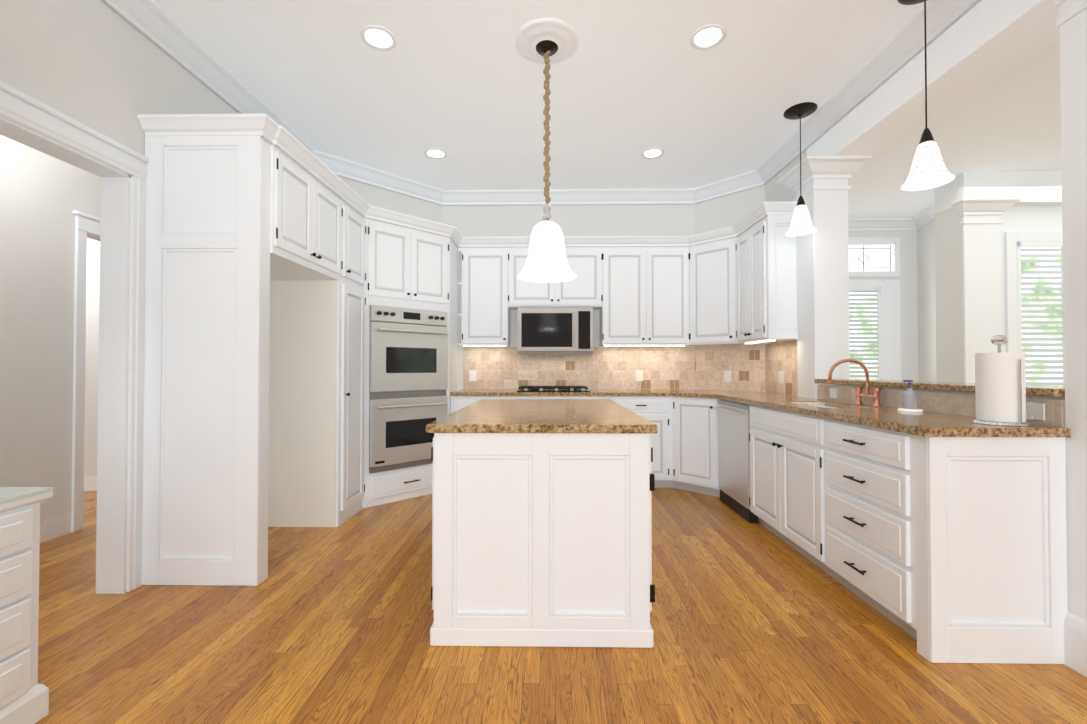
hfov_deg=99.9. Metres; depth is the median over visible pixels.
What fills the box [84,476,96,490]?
baseboard
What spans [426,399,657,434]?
island countertop
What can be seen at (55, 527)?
baseboard
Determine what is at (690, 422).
base cabinet
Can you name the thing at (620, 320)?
upper cabinet
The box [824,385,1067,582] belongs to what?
wall
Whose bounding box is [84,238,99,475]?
wall
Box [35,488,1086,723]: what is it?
floor
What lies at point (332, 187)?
upper cabinet
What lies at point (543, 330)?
microwave
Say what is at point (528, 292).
upper cabinet
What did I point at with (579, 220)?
wall
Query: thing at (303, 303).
tall cabinet
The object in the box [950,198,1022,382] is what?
column
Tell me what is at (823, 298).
column
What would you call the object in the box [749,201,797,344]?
upper cabinet
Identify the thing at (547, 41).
pendant light
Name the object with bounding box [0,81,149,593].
door frame
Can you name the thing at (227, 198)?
upper cabinet
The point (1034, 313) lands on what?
window
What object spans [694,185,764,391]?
wall
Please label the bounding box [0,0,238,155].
wall
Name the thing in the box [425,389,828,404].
countertop
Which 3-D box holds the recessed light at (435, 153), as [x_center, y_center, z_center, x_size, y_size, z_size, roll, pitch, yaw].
[-0.955,-1.848,4.052,0.196,0.009,0.196,0,-1,1]
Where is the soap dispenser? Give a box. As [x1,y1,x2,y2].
[897,380,922,411]
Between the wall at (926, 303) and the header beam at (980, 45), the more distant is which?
the wall at (926, 303)
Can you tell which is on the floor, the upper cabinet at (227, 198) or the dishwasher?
the dishwasher
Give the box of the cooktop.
[517,385,592,392]
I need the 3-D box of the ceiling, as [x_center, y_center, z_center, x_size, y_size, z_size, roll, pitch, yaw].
[0.503,-1.892,2.881,19.000,0.050,14.000,0,-1,1]
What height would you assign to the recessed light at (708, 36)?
0.009 m
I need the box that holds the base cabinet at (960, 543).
[809,413,1067,656]
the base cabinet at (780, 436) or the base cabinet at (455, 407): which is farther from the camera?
the base cabinet at (455, 407)
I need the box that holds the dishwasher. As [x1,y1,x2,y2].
[709,401,752,522]
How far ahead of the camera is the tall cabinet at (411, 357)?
3.96 m
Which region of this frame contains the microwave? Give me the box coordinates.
[517,305,596,356]
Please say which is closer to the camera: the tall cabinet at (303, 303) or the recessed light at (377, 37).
the recessed light at (377, 37)
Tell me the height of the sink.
0.168 m
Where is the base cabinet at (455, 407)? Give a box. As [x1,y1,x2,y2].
[453,405,467,411]
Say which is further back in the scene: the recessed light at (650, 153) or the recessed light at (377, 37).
the recessed light at (650, 153)
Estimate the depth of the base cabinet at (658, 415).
4.29 m
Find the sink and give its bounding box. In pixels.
[797,401,872,408]
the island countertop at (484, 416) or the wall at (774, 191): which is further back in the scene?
the wall at (774, 191)
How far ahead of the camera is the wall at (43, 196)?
2.98 m
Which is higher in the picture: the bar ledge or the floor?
the bar ledge
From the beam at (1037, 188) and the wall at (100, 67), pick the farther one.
the beam at (1037, 188)
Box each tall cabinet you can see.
[245,185,368,528]
[365,205,460,507]
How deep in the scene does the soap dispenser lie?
2.41 m
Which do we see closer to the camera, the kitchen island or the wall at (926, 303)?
the kitchen island
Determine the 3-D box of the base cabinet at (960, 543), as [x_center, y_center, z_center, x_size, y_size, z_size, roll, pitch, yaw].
[1.800,0.735,2.191,0.621,0.879,0.645,0,-1,1]
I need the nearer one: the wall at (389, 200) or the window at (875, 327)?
the wall at (389, 200)
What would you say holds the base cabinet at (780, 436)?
on the floor
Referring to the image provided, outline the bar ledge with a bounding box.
[814,379,1064,396]
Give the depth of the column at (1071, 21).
1.74 m
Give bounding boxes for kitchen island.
[430,435,654,647]
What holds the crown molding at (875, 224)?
attached to the wall at (907, 278)
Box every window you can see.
[848,237,900,379]
[1004,231,1064,385]
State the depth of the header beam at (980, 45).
2.48 m
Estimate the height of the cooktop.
0.040 m
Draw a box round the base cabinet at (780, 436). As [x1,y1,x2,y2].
[749,401,808,558]
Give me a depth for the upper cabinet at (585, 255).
4.64 m
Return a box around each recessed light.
[360,25,395,50]
[425,148,446,158]
[641,148,663,158]
[690,24,725,49]
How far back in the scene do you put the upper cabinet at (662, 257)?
4.63 m
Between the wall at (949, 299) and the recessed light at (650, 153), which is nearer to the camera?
the recessed light at (650, 153)
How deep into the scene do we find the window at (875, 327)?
5.89 m
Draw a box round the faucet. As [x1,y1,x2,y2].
[828,359,882,406]
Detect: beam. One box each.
[807,0,1059,168]
[934,171,1061,213]
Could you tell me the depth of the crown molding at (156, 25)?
3.27 m
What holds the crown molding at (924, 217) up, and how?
attached to the wall at (926, 303)
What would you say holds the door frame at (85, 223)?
attached to the wall at (43, 196)
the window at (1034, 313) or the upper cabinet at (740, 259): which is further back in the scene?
the window at (1034, 313)
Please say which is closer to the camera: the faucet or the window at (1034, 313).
the faucet
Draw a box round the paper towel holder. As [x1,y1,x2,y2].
[971,335,1030,425]
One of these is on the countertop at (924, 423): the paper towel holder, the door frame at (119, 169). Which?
the paper towel holder
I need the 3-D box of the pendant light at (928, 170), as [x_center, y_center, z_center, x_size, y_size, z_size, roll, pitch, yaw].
[1.905,-1.382,2.273,0.220,0.985,0.220,0,-1,1]
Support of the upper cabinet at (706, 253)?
attached to the wall at (723, 211)
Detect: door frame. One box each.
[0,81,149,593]
[71,211,99,531]
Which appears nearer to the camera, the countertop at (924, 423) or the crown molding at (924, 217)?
the countertop at (924, 423)
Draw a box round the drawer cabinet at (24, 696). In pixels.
[0,487,53,723]
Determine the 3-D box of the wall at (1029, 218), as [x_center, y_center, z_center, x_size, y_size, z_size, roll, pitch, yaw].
[6.724,-0.321,4.554,4.610,3.050,0.130,0,-1,1]
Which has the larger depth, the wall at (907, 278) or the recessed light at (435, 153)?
the wall at (907, 278)
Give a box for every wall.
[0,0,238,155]
[0,135,100,520]
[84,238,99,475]
[338,176,441,222]
[442,204,694,390]
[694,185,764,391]
[765,150,849,364]
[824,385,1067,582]
[848,231,917,380]
[917,219,935,381]
[935,207,963,382]
[1000,206,1061,352]
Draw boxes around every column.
[776,156,871,398]
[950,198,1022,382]
[1055,0,1086,676]
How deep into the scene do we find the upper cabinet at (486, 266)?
4.66 m
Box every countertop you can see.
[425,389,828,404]
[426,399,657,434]
[741,397,1070,436]
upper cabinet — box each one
[153,125,320,272]
[221,165,344,280]
[457,237,516,348]
[517,237,560,304]
[561,237,604,308]
[593,237,648,348]
[641,236,692,348]
[685,227,728,348]
[729,213,752,344]
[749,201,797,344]
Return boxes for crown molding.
[100,0,981,205]
[848,218,917,230]
[884,202,934,228]
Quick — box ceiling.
[152,0,1061,218]
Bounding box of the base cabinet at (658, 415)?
[621,405,668,487]
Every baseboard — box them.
[40,512,70,542]
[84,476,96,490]
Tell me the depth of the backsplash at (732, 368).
4.62 m
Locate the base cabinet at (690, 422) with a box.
[673,405,708,494]
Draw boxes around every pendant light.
[515,18,578,281]
[783,102,817,236]
[897,0,954,190]
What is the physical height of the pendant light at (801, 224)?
0.905 m

